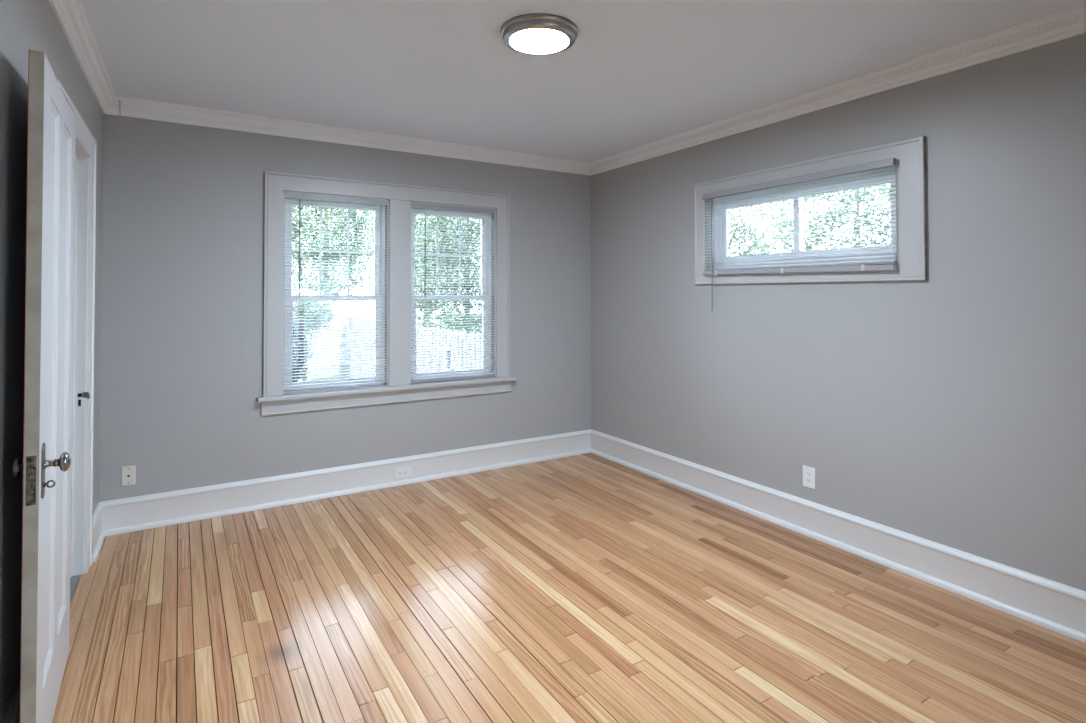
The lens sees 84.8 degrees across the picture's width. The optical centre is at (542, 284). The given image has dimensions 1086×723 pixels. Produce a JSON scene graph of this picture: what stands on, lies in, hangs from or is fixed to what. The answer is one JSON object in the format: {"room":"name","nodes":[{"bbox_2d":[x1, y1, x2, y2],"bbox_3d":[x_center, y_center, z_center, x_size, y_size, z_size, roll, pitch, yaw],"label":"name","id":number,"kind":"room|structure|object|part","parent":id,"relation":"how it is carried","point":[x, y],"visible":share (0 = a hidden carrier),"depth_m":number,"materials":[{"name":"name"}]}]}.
{"room":"empty bedroom","nodes":[
{"label":"empty bedroom","id":0,"kind":"room"},
{"bbox_2d":[0,0,102,722],"bbox_3d":[-1.419,0.144,1.401,0.130,2.500,4.550,1,-1,-31],"label":"wall","id":1,"kind":"structure","parent":0,"point":[25,25],"depth_m":1.74,"materials":[{"name":"grey paint"}]},
{"bbox_2d":[12,49,75,722],"bbox_3d":[-1.580,0.376,1.938,0.125,2.010,0.804,1,-1,-33],"label":"door","id":2,"kind":"structure","parent":1,"relation":"in","point":[46,465],"depth_m":1.71,"materials":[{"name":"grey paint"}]},
{"bbox_3d":[-1.437,0.502,1.630,0.027,0.052,0.052,1,-1,-33],"label":"knob","id":3,"kind":"part","parent":2,"relation":"part of","materials":[{"name":"silver metal"}]},
{"bbox_3d":[-1.375,0.528,1.596,0.021,0.132,0.002,1,-1,-33],"label":"latch plate","id":4,"kind":"part","parent":2,"relation":"part of","materials":[{"name":"silver metal"}]},
{"bbox_3d":[-1.368,0.503,1.675,0.059,0.055,0.044,1,-1,-33],"label":"knob","id":5,"kind":"part","parent":2,"relation":"part of","materials":[{"name":"silver metal"}]},
{"bbox_2d":[1,502,104,722],"bbox_3d":[-1.378,1.300,1.465,0.035,0.190,4.450,0,-1,-31],"label":"baseboard","id":6,"kind":"structure","parent":1,"relation":"attached to","point":[12,715],"depth_m":3.06,"materials":[{"name":"white paint"}]},
{"bbox_2d":[57,80,96,576],"bbox_3d":[-2.095,0.336,2.557,0.164,2.154,1.013,1,-1,-31],"label":"door frame","id":7,"kind":"structure","parent":1,"relation":"attached to","point":[79,394],"depth_m":2.92,"materials":[{"name":"white paint"}]},
{"bbox_3d":[-2.267,0.569,2.909,0.028,0.100,0.002,1,-1,-31],"label":"strike plate","id":8,"kind":"part","parent":7,"relation":"part of","materials":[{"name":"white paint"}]},
{"bbox_2d":[48,0,119,115],"bbox_3d":[-1.356,-1.057,1.517,0.078,0.095,4.452,1,-1,-31],"label":"trim","id":9,"kind":"structure","parent":1,"relation":"attached to","point":[70,14],"depth_m":2.63,"materials":[{"name":"white paint"}]},
{"bbox_2d":[99,114,590,501],"bbox_3d":[-1.093,0.191,4.360,3.771,2.500,0.160,1,-1,-31],"label":"wall","id":10,"kind":"structure","parent":0,"point":[181,347],"depth_m":3.76,"materials":[{"name":"grey paint"}]},
{"bbox_2d":[121,465,135,485],"bbox_3d":[-2.403,1.111,3.445,0.067,0.110,0.007,1,-1,-31],"label":"wall plate","id":11,"kind":"object","parent":10,"relation":"attached to","point":[128,473],"visible":1,"depth_m":3.44,"materials":[{"name":"beige plastic"}]},
{"bbox_2d":[282,191,388,394],"bbox_3d":[-1.448,0.068,4.144,0.705,1.356,0.161,1,-1,-31],"label":"window","id":12,"kind":"structure","parent":10,"relation":"in","point":[289,202],"depth_m":4.18,"materials":[{"name":"white plastic"}]},
{"bbox_3d":[-1.466,-0.227,4.178,0.633,0.685,0.030,1,-1,-31],"label":"sash","id":13,"kind":"part","parent":12,"relation":"part of","materials":[{"name":"white plastic"}]},
{"bbox_2d":[292,207,374,294],"bbox_3d":[-1.463,-0.229,4.173,0.561,0.613,0.004,1,-1,-31],"label":"grille","id":14,"kind":"object","parent":12,"relation":"attached to","point":[355,208],"depth_m":4.22,"materials":[{"name":"white plastic"}]},
{"bbox_3d":[-1.448,0.390,4.139,0.633,0.627,0.030,1,-1,-31],"label":"sash","id":15,"kind":"part","parent":12,"relation":"part of","materials":[{"name":"clear glass"}]},
{"bbox_2d":[283,192,387,393],"bbox_3d":[-1.410,0.067,4.082,0.695,1.338,0.038,1,-1,-31],"label":"window blind","id":16,"kind":"object","parent":12,"relation":"attached to","point":[288,195],"visible":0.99,"depth_m":4.07,"materials":[{"name":"grey plastic"}]},
{"bbox_3d":[-1.638,0.075,3.949,0.001,1.286,0.028,1,-1,-31],"label":"ladder cord","id":17,"kind":"part","parent":16,"relation":"part of","materials":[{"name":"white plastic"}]},
{"bbox_3d":[-1.412,0.722,4.076,0.689,0.016,0.025,2,-2,-31],"label":"rail","id":18,"kind":"part","parent":16,"relation":"part of","materials":[{"name":"grey plastic"}]},
{"bbox_3d":[-1.188,0.079,4.224,0.001,1.286,0.028,1,-1,-31],"label":"ladder cord","id":19,"kind":"part","parent":16,"relation":"part of","materials":[{"name":"white fabric"}]},
{"bbox_2d":[100,429,590,535],"bbox_3d":[-1.042,1.345,4.259,3.451,0.190,0.034,1,-1,-31],"label":"baseboard","id":20,"kind":"structure","parent":10,"relation":"attached to","point":[124,515],"depth_m":3.98,"materials":[{"name":"white paint"}]},
{"bbox_2d":[395,466,410,479],"bbox_3d":[-1.008,1.357,4.273,0.120,0.080,0.008,1,-1,-31],"label":"electrical outlet","id":21,"kind":"object","parent":20,"relation":"attached to","point":[403,472],"visible":1,"depth_m":4.27,"materials":[{"name":"white plastic"}]},
{"bbox_2d":[261,171,510,415],"bbox_3d":[-1.032,0.064,4.292,1.813,1.570,0.024,1,-1,-31],"label":"window frame","id":22,"kind":"structure","parent":10,"relation":"attached to","point":[400,197],"depth_m":4.26,"materials":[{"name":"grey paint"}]},
{"bbox_2d":[257,376,515,402],"bbox_3d":[-1.035,0.743,4.286,1.864,0.030,0.112,1,-1,-31],"label":"window sill","id":23,"kind":"structure","parent":10,"relation":"attached to","point":[432,384],"depth_m":4.18,"materials":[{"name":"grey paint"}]},
{"bbox_2d":[410,201,495,383],"bbox_3d":[-0.716,0.074,4.592,0.705,1.356,0.161,1,-1,-31],"label":"window","id":24,"kind":"structure","parent":10,"relation":"in","point":[422,212],"depth_m":4.70,"materials":[{"name":"white plastic"}]},
{"bbox_2d":[414,215,481,294],"bbox_3d":[-0.731,-0.223,4.621,0.561,0.613,0.004,1,-1,-31],"label":"grille","id":25,"kind":"object","parent":24,"relation":"attached to","point":[464,216],"depth_m":4.66,"materials":[{"name":"white plastic"}]},
{"bbox_3d":[-0.734,-0.221,4.625,0.633,0.685,0.030,1,-1,-31],"label":"sash","id":26,"kind":"part","parent":24,"relation":"part of","materials":[{"name":"white plastic"}]},
{"bbox_3d":[-0.716,0.397,4.586,0.633,0.627,0.030,1,-1,-31],"label":"sash","id":27,"kind":"part","parent":24,"relation":"part of","materials":[{"name":"clear glass"}]},
{"bbox_2d":[411,203,494,382],"bbox_3d":[-0.678,0.068,4.530,0.695,1.324,0.038,1,-1,-31],"label":"window blind","id":28,"kind":"object","parent":24,"relation":"attached to","point":[413,205],"visible":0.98,"depth_m":4.51,"materials":[{"name":"grey plastic"}]},
{"bbox_3d":[-0.680,0.720,4.524,0.689,0.016,0.025,1,-1,-31],"label":"rail","id":29,"kind":"part","parent":28,"relation":"part of","materials":[{"name":"grey plastic"}]},
{"bbox_2d":[52,453,1085,722],"bbox_3d":[0.098,1.465,1.590,4.610,0.141,6.092,1,-1,-31],"label":"floor","id":30,"kind":"structure","parent":0,"point":[587,587],"depth_m":2.47,"materials":[{"name":"brown wood"}]},
{"bbox_2d":[80,0,1085,161],"bbox_3d":[0.081,-1.166,2.451,3.900,0.150,4.800,1,-1,-31],"label":"ceiling","id":31,"kind":"structure","parent":0,"point":[635,73],"depth_m":2.81,"materials":[{"name":"white paint"}]},
{"bbox_2d":[500,13,577,54],"bbox_3d":[-0.017,-1.065,2.560,0.334,0.048,0.334,1,-1,-31],"label":"ceiling light","id":32,"kind":"object","parent":31,"relation":"attached to","point":[538,33],"visible":1,"depth_m":2.50,"materials":[{"name":"white glass"}]},
{"bbox_2d":[591,33,1085,590],"bbox_3d":[1.676,0.172,3.293,0.160,2.500,4.550,1,-1,-31],"label":"wall","id":33,"kind":"structure","parent":0,"point":[948,408],"depth_m":2.93,"materials":[{"name":"grey paint"}]},
{"bbox_2d":[120,3,1085,175],"bbox_3d":[0.143,-1.044,2.435,3.369,0.095,4.450,1,-1,-31],"label":"trim","id":34,"kind":"structure","parent":33,"relation":"attached to","point":[1071,22],"depth_m":3.61,"materials":[{"name":"white paint"}]},
{"bbox_2d":[707,166,896,269],"bbox_3d":[1.517,-0.354,3.559,0.161,0.510,1.266,1,-1,-31],"label":"window","id":35,"kind":"structure","parent":33,"relation":"in","point":[730,260],"depth_m":3.54,"materials":[{"name":"white plastic"}]},
{"bbox_3d":[1.396,-0.350,3.821,0.025,0.400,0.613,1,-1,-31],"label":"sash","id":36,"kind":"part","parent":35,"relation":"part of","materials":[{"name":"white plastic"}]},
{"bbox_2d":[702,158,895,310],"bbox_3d":[1.415,-0.223,3.486,0.038,0.790,1.265,1,-1,-31],"label":"window blind","id":37,"kind":"object","parent":35,"relation":"attached to","point":[863,266],"visible":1,"depth_m":3.37,"materials":[{"name":"grey plastic"}]},
{"bbox_3d":[1.155,-0.320,3.922,0.028,0.510,0.001,1,-1,-31],"label":"ladder cord","id":38,"kind":"part","parent":37,"relation":"part of","materials":[{"name":"white fabric"}]},
{"bbox_3d":[1.419,-0.081,3.486,0.025,0.030,1.259,1,0,-31],"label":"rail","id":39,"kind":"part","parent":37,"relation":"part of","materials":[{"name":"grey plastic"}]},
{"bbox_3d":[1.663,-0.334,3.091,0.028,0.510,0.001,1,-1,-31],"label":"ladder cord","id":40,"kind":"part","parent":37,"relation":"part of","materials":[{"name":"white fabric"}]},
{"bbox_3d":[1.671,-0.358,3.314,0.025,0.400,0.608,1,-1,-31],"label":"sash","id":41,"kind":"part","parent":35,"relation":"part of","materials":[{"name":"white plastic"}]},
{"bbox_2d":[803,465,814,488],"bbox_3d":[1.514,1.099,3.383,0.008,0.120,0.078,1,-1,-31],"label":"electrical outlet","id":42,"kind":"object","parent":33,"relation":"attached to","point":[808,472],"visible":1,"depth_m":3.38,"materials":[{"name":"white plastic"}]},
{"bbox_2d":[694,136,926,284],"bbox_3d":[1.449,-0.356,3.496,0.024,0.696,1.494,1,-1,-31],"label":"window frame","id":43,"kind":"structure","parent":33,"relation":"attached to","point":[910,154],"depth_m":3.08,"materials":[{"name":"grey paint"}]},
{"bbox_2d":[591,429,1085,642],"bbox_3d":[1.568,1.327,3.267,0.034,0.190,4.450,1,-1,-31],"label":"baseboard","id":44,"kind":"structure","parent":33,"relation":"attached to","point":[1060,608],"depth_m":3.01,"materials":[{"name":"white paint"}]},
{"label":"outside","id":45,"kind":"structure","parent":0,"visible":0},
{"bbox_2d":[294,314,481,381],"bbox_3d":[-7.634,3.003,32.694,65.000,0.200,64.600,1,-1,-31],"label":"lawn","id":46,"kind":"structure","parent":45,"point":[368,317],"depth_m":18.63,"materials":[{"name":"green plant"}]},
{"bbox_2d":[292,312,308,381],"bbox_3d":[-6.006,1.609,14.017,0.965,1.994,0.958,1,-1,-31],"label":"shrub","id":47,"kind":"object","parent":46,"relation":"on","point":[293,312],"visible":0.25,"depth_m":13.96,"materials":[{"name":"green plant"}]},
{"bbox_2d":[293,294,336,380],"bbox_3d":[-6.512,1.447,16.151,1.773,2.394,1.493,1,-1,-31],"label":"shrub","id":48,"kind":"object","parent":46,"relation":"on","point":[329,317],"visible":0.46,"depth_m":16.05,"materials":[{"name":"green plant"}]},
{"bbox_3d":[-6.267,1.679,16.227,0.653,1.932,0.987,0,-1,-16],"label":"stem","id":49,"kind":"part","parent":48,"relation":"part of","materials":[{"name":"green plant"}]},
{"bbox_2d":[292,205,373,314],"bbox_3d":[-9.662,-2.412,26.486,5.795,10.431,5.538,1,-1,-31],"label":"tree","id":50,"kind":"object","parent":46,"relation":"on","point":[326,256],"visible":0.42,"depth_m":25.68,"materials":[{"name":"green plant"}]},
{"bbox_2d":[304,314,481,377],"bbox_3d":[-4.731,1.744,15.498,0.150,1.760,17.090,1,-1,-31],"label":"picket fence","id":51,"kind":"object","parent":46,"relation":"on","point":[361,320],"visible":0.34,"depth_m":14.73,"materials":[{"name":"white wood"}]},
{"bbox_2d":[364,211,480,330],"bbox_3d":[-3.864,-1.252,19.834,4.001,7.888,4.249,1,-1,-31],"label":"tree","id":52,"kind":"object","parent":46,"relation":"on","point":[370,212],"visible":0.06,"depth_m":19.36,"materials":[{"name":"green plant"}]},
{"bbox_2d":[440,344,453,370],"bbox_3d":[-1.545,1.745,9.533,0.220,1.560,0.220,1,-1,-31],"label":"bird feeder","id":53,"kind":"object","parent":46,"relation":"on","point":[445,347],"visible":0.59,"depth_m":9.49,"materials":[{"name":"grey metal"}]},
{"bbox_2d":[414,214,481,334],"bbox_3d":[-1.890,-0.767,15.055,3.794,6.762,2.928,1,-1,-31],"label":"tree","id":54,"kind":"object","parent":46,"relation":"on","point":[428,239],"visible":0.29,"depth_m":14.45,"materials":[{"name":"green plant"}]},
{"bbox_2d":[728,202,814,255],"bbox_3d":[3.718,-0.047,12.453,3.500,5.228,3.683,1,-1,-31],"label":"tree","id":55,"kind":"object","parent":46,"relation":"on","point":[749,226],"visible":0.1,"depth_m":11.73,"materials":[{"name":"green plant"}]},
{"bbox_2d":[746,184,890,253],"bbox_3d":[4.259,0.164,7.997,2.635,4.663,2.755,1,-1,-31],"label":"tree","id":56,"kind":"object","parent":46,"relation":"on","point":[878,222],"visible":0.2,"depth_m":7.79,"materials":[{"name":"green plant"}]}
]}

